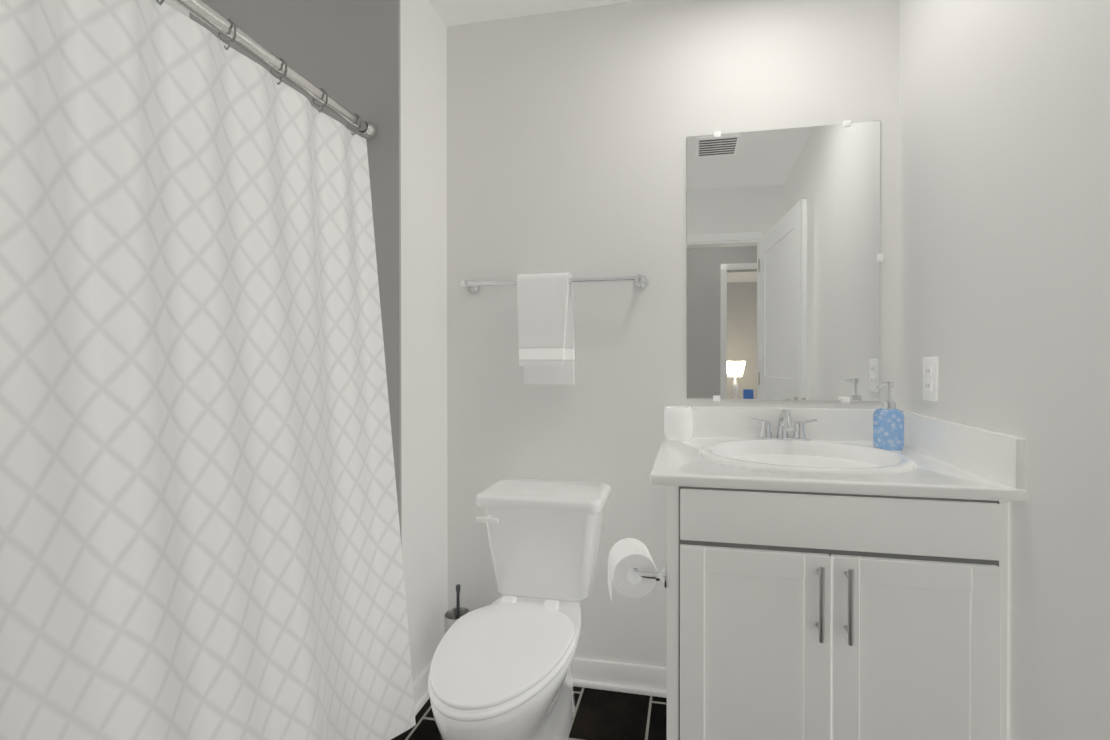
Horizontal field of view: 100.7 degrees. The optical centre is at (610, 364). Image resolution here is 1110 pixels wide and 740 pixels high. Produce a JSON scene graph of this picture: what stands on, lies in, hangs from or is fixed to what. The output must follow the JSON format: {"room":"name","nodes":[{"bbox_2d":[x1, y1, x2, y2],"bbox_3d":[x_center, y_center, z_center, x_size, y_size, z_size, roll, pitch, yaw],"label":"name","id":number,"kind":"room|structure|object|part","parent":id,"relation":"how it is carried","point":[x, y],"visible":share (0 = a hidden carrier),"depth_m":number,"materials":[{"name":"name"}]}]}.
{"room":"bathroom","nodes":[
{"label":"bathroom","id":0,"kind":"room"},
{"bbox_2d":[164,0,188,17],"bbox_3d":[-1.666,-0.060,0.777,0.120,2.440,1.679,0,0,10],"label":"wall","id":1,"kind":"structure","parent":0,"point":[177,7],"depth_m":1.55,"materials":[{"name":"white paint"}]},
{"bbox_2d":[189,0,447,682],"bbox_3d":[-1.093,-0.065,1.739,0.921,2.440,0.412,0,0,10],"label":"wall","id":2,"kind":"structure","parent":0,"point":[423,34],"depth_m":1.52,"materials":[{"name":"white paint"}]},
{"bbox_2d":[413,663,430,715],"bbox_3d":[-0.637,1.110,1.599,0.027,0.092,0.279,0,0,10],"label":"baseboard","id":3,"kind":"structure","parent":2,"relation":"attached to","point":[420,692],"depth_m":1.55,"materials":[{"name":"white paint"}]},
{"bbox_2d":[391,686,666,739],"bbox_3d":[-0.400,1.190,0.773,2.618,0.060,2.091,0,0,10],"label":"floor","id":4,"kind":"structure","parent":0,"point":[604,715],"depth_m":1.50,"materials":[{"name":"tile"}]},
{"bbox_2d":[444,584,469,634],"bbox_3d":[-0.551,0.972,1.640,0.086,0.368,0.086,0,0,10],"label":"toilet brush","id":5,"kind":"object","parent":4,"relation":"on","point":[453,615],"visible":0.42,"depth_m":1.64,"materials":[{"name":"silver metal"}]},
{"bbox_3d":[-0.547,0.962,1.640,0.040,0.348,0.040,0,0,10],"label":"handle","id":6,"kind":"part","parent":5,"relation":"part of","materials":[{"name":"grey plastic"}]},
{"bbox_2d":[428,478,610,739],"bbox_3d":[-0.259,0.788,1.315,0.416,0.739,0.706,0,0,10],"label":"toilet","id":7,"kind":"object","parent":4,"relation":"on","point":[501,668],"visible":1,"depth_m":1.30,"materials":[{"name":"white ceramic"}]},
{"bbox_3d":[-0.391,0.492,1.458,0.075,0.026,0.029,0,0,10],"label":"lever","id":8,"kind":"part","parent":7,"relation":"part of","materials":[{"name":"white ceramic"}]},
{"bbox_3d":[-0.283,0.748,1.179,0.354,0.018,0.430,0,0,10],"label":"seat","id":9,"kind":"part","parent":7,"relation":"part of","materials":[{"name":"white plastic"}]},
{"bbox_3d":[-0.283,0.727,1.180,0.346,0.019,0.423,0,0,10],"label":"lid","id":10,"kind":"part","parent":7,"relation":"part of","materials":[{"name":"white plastic"}]},
{"bbox_3d":[-0.219,0.439,1.544,0.416,0.044,0.238,0,0,10],"label":"tank lid","id":11,"kind":"part","parent":7,"relation":"part of","materials":[{"name":"white ceramic"}]},
{"bbox_3d":[-0.219,0.609,1.548,0.374,0.296,0.219,0,0,10],"label":"tank","id":12,"kind":"part","parent":7,"relation":"part of","materials":[{"name":"white ceramic"}]},
{"bbox_2d":[608,406,1026,739],"bbox_3d":[0.445,0.648,1.268,0.878,1.018,0.579,0,0,10],"label":"bathroom vanity","id":13,"kind":"object","parent":4,"relation":"on","point":[829,574],"visible":1,"depth_m":1.01,"materials":[{"name":"white paint"}]},
{"bbox_2d":[650,436,1026,501],"bbox_3d":[0.507,0.260,1.256,0.752,0.025,0.577,0,0,10],"label":"countertop","id":14,"kind":"structure","parent":13,"relation":"on","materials":[{"name":"white stone"}]},
{"bbox_2d":[664,406,692,440],"bbox_3d":[0.224,0.194,1.516,0.096,0.104,0.096,0,0,10],"label":"tumbler","id":15,"kind":"object","parent":14,"relation":"on","point":[678,423],"visible":1,"depth_m":1.48,"materials":[{"name":"white ceramic"}]},
{"bbox_2d":[750,409,816,439],"bbox_3d":[0.541,0.192,1.420,0.204,0.108,0.132,0,0,10],"label":"faucet","id":16,"kind":"object","parent":14,"relation":"on","point":[785,421],"depth_m":1.44,"materials":[{"name":"silver metal"}]},
{"bbox_2d":[699,439,915,476],"bbox_3d":[0.506,0.312,1.221,0.530,0.160,0.410,0,0,10],"label":"sink","id":17,"kind":"object","parent":14,"relation":"in","point":[768,457],"depth_m":1.26,"materials":[{"name":"white ceramic"}]},
{"bbox_2d":[873,381,904,449],"bbox_3d":[0.820,0.148,1.351,0.080,0.197,0.080,0,0,10],"label":"soap dispenser","id":18,"kind":"object","parent":14,"relation":"on","point":[888,425],"visible":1,"depth_m":1.32,"materials":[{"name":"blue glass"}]},
{"bbox_2d":[428,0,639,26],"bbox_3d":[-0.400,-1.310,0.761,2.618,0.060,2.091,0,0,10],"label":"ceiling","id":19,"kind":"structure","parent":0,"point":[454,12],"depth_m":1.65,"materials":[{"name":"white paint"}]},
{"bbox_2d":[447,0,899,667],"bbox_3d":[0.222,-0.065,1.660,1.696,2.440,0.120,0,0,10],"label":"wall","id":20,"kind":"structure","parent":0,"point":[569,132],"depth_m":1.64,"materials":[{"name":"white paint"}]},
{"bbox_2d":[461,272,647,383],"bbox_3d":[-0.213,-0.125,1.620,0.679,0.390,0.104,0,0,10],"label":"towel rail","id":21,"kind":"object","parent":20,"relation":"attached to","point":[545,307],"visible":1,"depth_m":1.58,"materials":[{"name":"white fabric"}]},
{"bbox_2d":[517,272,574,383],"bbox_3d":[-0.228,-0.125,1.607,0.190,0.390,0.074,0,0,10],"label":"towel","id":22,"kind":"object","parent":21,"relation":"hanging from","point":[545,307],"depth_m":1.58,"materials":[{"name":"white fabric"}]},
{"bbox_2d":[572,657,666,697],"bbox_3d":[-0.204,1.109,1.665,0.859,0.092,0.027,0,0,10],"label":"baseboard","id":23,"kind":"structure","parent":20,"relation":"attached to","point":[621,677],"depth_m":1.62,"materials":[{"name":"white paint"}]},
{"bbox_2d":[686,120,882,402],"bbox_3d":[0.571,-0.336,1.532,0.626,0.923,0.008,0,0,10],"label":"mirror","id":24,"kind":"object","parent":20,"relation":"attached to","point":[784,257],"visible":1,"depth_m":1.53,"materials":[{"name":"clear glass"}]},
{"bbox_2d":[898,0,1109,739],"bbox_3d":[0.820,-0.059,0.495,0.120,2.440,1.971,0,0,10],"label":"wall","id":25,"kind":"structure","parent":0,"point":[1004,212],"depth_m":0.91,"materials":[{"name":"white paint"}]},
{"bbox_2d":[923,357,936,400],"bbox_3d":[0.890,0.040,1.278,0.008,0.120,0.072,0,0,10],"label":"electrical outlet","id":26,"kind":"object","parent":25,"relation":"attached to","point":[930,379],"visible":1,"depth_m":1.27,"materials":[{"name":"white plastic"}]},
{"bbox_3d":[-0.568,-0.056,-0.204,2.378,2.440,0.120,0,0,10],"label":"wall","id":27,"kind":"structure","parent":0,"visible":0},
{"bbox_2d":[0,0,415,739],"bbox_3d":[-0.838,0.175,0.696,0.206,1.901,1.557,0,0,10],"label":"shower curtain","id":28,"kind":"object","parent":27,"relation":"attached to","point":[200,536],"visible":1,"depth_m":0.90,"materials":[{"name":"white fabric"}]}
]}

